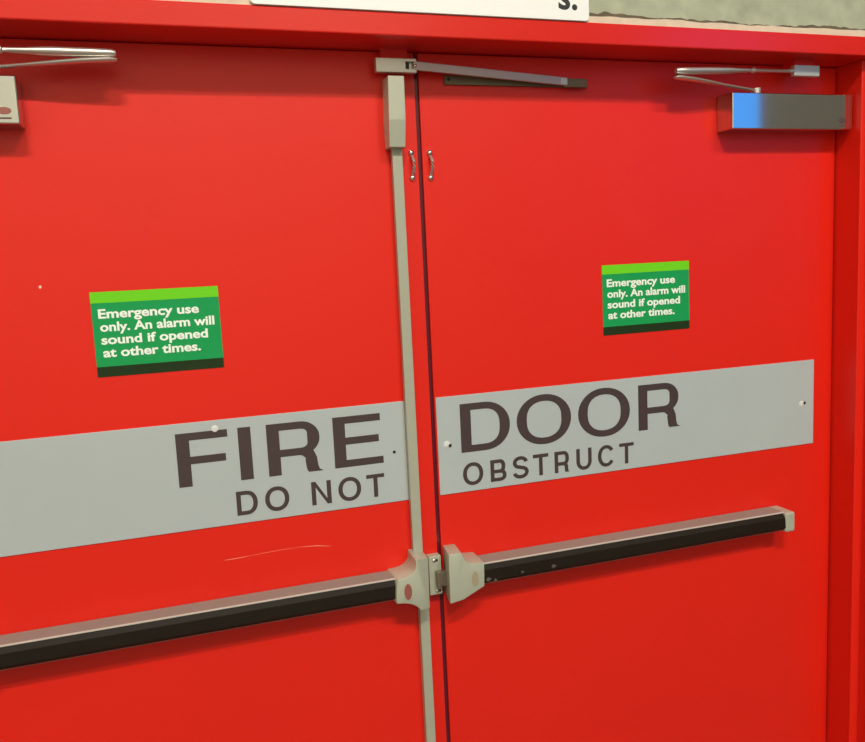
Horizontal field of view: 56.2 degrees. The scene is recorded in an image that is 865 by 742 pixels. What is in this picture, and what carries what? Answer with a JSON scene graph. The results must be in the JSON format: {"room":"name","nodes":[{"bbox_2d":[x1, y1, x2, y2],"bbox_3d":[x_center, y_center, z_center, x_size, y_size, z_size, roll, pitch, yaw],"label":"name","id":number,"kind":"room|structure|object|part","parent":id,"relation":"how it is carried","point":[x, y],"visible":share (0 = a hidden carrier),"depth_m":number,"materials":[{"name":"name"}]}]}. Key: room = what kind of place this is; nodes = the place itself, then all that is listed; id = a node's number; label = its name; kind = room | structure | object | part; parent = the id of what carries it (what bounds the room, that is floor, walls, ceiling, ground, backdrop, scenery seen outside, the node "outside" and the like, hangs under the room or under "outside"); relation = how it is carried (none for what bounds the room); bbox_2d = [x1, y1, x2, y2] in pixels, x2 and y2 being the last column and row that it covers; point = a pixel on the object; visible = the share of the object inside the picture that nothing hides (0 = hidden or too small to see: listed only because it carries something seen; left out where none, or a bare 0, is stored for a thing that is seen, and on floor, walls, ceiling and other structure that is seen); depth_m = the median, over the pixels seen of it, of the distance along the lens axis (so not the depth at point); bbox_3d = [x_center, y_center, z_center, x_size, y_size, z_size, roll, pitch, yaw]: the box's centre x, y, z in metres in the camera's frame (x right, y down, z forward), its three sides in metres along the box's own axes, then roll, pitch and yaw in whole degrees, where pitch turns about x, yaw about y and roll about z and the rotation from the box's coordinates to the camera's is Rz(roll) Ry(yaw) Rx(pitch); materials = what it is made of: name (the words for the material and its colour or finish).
{"room":"emergency exit corridor","nodes":[
{"label":"emergency exit corridor","id":0,"kind":"room"},
{"bbox_2d":[164,0,864,36],"bbox_3d":[-0.215,-1.906,1.383,5.400,6.600,0.347,-5,8,-18],"label":"wall","id":1,"kind":"structure","parent":0,"point":[824,17],"depth_m":1.62,"materials":[{"name":"paint"}]},
{"bbox_2d":[0,38,446,741],"bbox_3d":[-0.463,0.421,1.508,0.984,1.967,0.045,-5,8,-18],"label":"door","id":2,"kind":"structure","parent":1,"relation":"in","point":[261,176],"depth_m":1.46,"materials":[{"name":"red paint"}]},
{"bbox_2d":[0,46,116,128],"bbox_3d":[-0.733,-0.456,1.258,0.464,0.144,0.069,-5,8,-18],"label":"door closer","id":3,"kind":"object","parent":2,"relation":"attached to","point":[11,103],"depth_m":1.27,"materials":[{"name":"grey metal"}]},
{"bbox_3d":[-0.722,-0.490,1.230,0.139,0.012,0.012,-5,8,-18],"label":"rod","id":4,"kind":"part","parent":3,"relation":"part of","materials":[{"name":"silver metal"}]},
{"bbox_3d":[-0.641,-0.479,1.274,0.278,0.029,0.019,-4,8,-11],"label":"arm","id":5,"kind":"part","parent":3,"relation":"part of","materials":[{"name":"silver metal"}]},
{"bbox_2d":[89,286,223,377],"bbox_3d":[-0.481,-0.070,1.422,0.213,0.147,0.001,-5,8,-18],"label":"sticker","id":6,"kind":"object","parent":2,"relation":"attached to","point":[147,331],"visible":1,"depth_m":1.42,"materials":[{"name":"green"}]},
{"bbox_2d":[0,401,408,556],"bbox_3d":[-0.490,0.196,1.447,0.926,0.198,0.003,-5,8,-18],"label":"door sign","id":7,"kind":"object","parent":2,"relation":"attached to","point":[64,491],"visible":1,"depth_m":1.47,"materials":[{"name":"grey metal"}]},
{"bbox_2d":[0,76,441,741],"bbox_3d":[-0.373,0.419,1.479,0.832,1.864,0.065,-5,8,-18],"label":"bar","id":8,"kind":"object","parent":2,"relation":"attached to","point":[411,582],"visible":1,"depth_m":1.50,"materials":[{"name":"grey metal"}]},
{"bbox_3d":[-0.408,0.449,1.478,0.712,0.044,0.050,-5,8,-18],"label":"rail","id":9,"kind":"part","parent":8,"relation":"part of","materials":[{"name":"grey metal"}]},
{"bbox_3d":[-0.049,-0.026,1.561,0.020,0.785,0.012,-5,8,-18],"label":"rod","id":10,"kind":"part","parent":8,"relation":"part of","materials":[{"name":"grey metal"}]},
{"bbox_3d":[0.001,0.879,1.682,0.019,0.865,0.016,-5,8,-18],"label":"rod","id":11,"kind":"part","parent":8,"relation":"part of","materials":[{"name":"grey metal"}]},
{"bbox_3d":[0.003,0.408,1.627,0.026,0.080,0.020,-5,8,-18],"label":"strike plate","id":12,"kind":"part","parent":8,"relation":"part of","materials":[{"name":"silver metal"}]},
{"bbox_2d":[408,150,415,180],"bbox_3d":[-0.037,-0.388,1.526,0.012,0.059,0.017,-5,8,-18],"label":"bracket","id":13,"kind":"object","parent":2,"relation":"attached to","point":[410,152],"visible":1,"depth_m":1.52,"materials":[{"name":"silver metal"}]},
{"bbox_2d":[250,0,588,21],"bbox_3d":[-0.007,-0.722,1.398,0.620,0.200,0.004,-5,8,-18],"label":"wall sign","id":14,"kind":"object","parent":1,"relation":"attached to","point":[565,10],"visible":1,"depth_m":1.43,"materials":[{"name":"white"}]},
{"bbox_2d":[0,0,864,67],"bbox_3d":[-0.027,-0.598,1.493,2.090,0.069,0.162,-5,8,-18],"label":"trim","id":15,"kind":"structure","parent":1,"relation":"attached to","point":[118,21],"depth_m":1.42,"materials":[{"name":"red paint"}]},
{"bbox_2d":[413,53,835,741],"bbox_3d":[0.464,0.337,1.807,1.016,1.967,0.045,-5,8,-18],"label":"door","id":16,"kind":"structure","parent":1,"relation":"in","point":[532,191],"depth_m":1.74,"materials":[{"name":"red paint"}]},
{"bbox_2d":[426,149,433,180],"bbox_3d":[-0.002,-0.392,1.537,0.012,0.059,0.017,-5,8,-18],"label":"bracket","id":17,"kind":"object","parent":16,"relation":"attached to","point":[429,152],"visible":1,"depth_m":1.54,"materials":[{"name":"silver metal"}]},
{"bbox_2d":[374,48,586,88],"bbox_3d":[0.101,-0.576,1.546,0.442,0.060,0.031,-6,8,-20],"label":"door closer","id":18,"kind":"object","parent":16,"relation":"attached to","point":[390,61],"depth_m":1.53,"materials":[{"name":"grey metal"}]},
{"bbox_3d":[0.114,-0.565,1.540,0.318,0.034,0.006,-6,8,-20],"label":"arm","id":19,"kind":"part","parent":18,"relation":"part of","materials":[{"name":"grey metal"}]},
{"bbox_3d":[0.165,-0.564,1.578,0.303,0.017,0.006,-5,8,-18],"label":"slide plate","id":20,"kind":"part","parent":18,"relation":"part of","materials":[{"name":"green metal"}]},
{"bbox_2d":[435,506,794,603],"bbox_3d":[0.413,0.368,1.734,0.851,0.100,0.066,-5,8,-18],"label":"bar","id":21,"kind":"object","parent":16,"relation":"attached to","point":[462,575],"visible":1,"depth_m":1.70,"materials":[{"name":"grey metal"}]},
{"bbox_3d":[0.438,0.372,1.752,0.752,0.044,0.050,-5,8,-18],"label":"rail","id":22,"kind":"part","parent":21,"relation":"part of","materials":[{"name":"grey metal"}]},
{"bbox_2d":[435,359,813,494],"bbox_3d":[0.451,0.111,1.751,0.928,0.198,0.004,-5,8,-18],"label":"door sign","id":23,"kind":"object","parent":16,"relation":"attached to","point":[487,440],"visible":1,"depth_m":1.73,"materials":[{"name":"grey metal"}]},
{"bbox_2d":[602,261,689,335],"bbox_3d":[0.456,-0.156,1.724,0.213,0.147,0.001,-5,8,-18],"label":"sticker","id":24,"kind":"object","parent":16,"relation":"attached to","point":[640,297],"visible":1,"depth_m":1.72,"materials":[{"name":"green"}]},
{"bbox_2d":[673,59,851,132],"bbox_3d":[0.698,-0.585,1.720,0.462,0.144,0.069,-5,8,-18],"label":"door closer","id":25,"kind":"object","parent":16,"relation":"attached to","point":[755,111],"depth_m":1.72,"materials":[{"name":"grey metal"}]},
{"bbox_3d":[0.591,-0.590,1.672,0.235,0.028,0.019,-6,8,-26],"label":"arm","id":26,"kind":"part","parent":25,"relation":"part of","materials":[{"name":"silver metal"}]},
{"bbox_3d":[0.708,-0.627,1.691,0.117,0.012,0.012,-5,8,-18],"label":"rod","id":27,"kind":"part","parent":25,"relation":"part of","materials":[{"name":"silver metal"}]},
{"bbox_3d":[0.786,-0.654,1.738,0.052,0.020,0.035,-5,8,-18],"label":"foot plate","id":28,"kind":"part","parent":25,"relation":"part of","materials":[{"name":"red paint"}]},
{"bbox_2d":[826,60,864,741],"bbox_3d":[0.973,0.299,1.928,0.083,1.976,0.162,-5,8,-18],"label":"trim","id":29,"kind":"structure","parent":1,"relation":"attached to","point":[845,683],"depth_m":1.89,"materials":[{"name":"red paint"}]}
]}

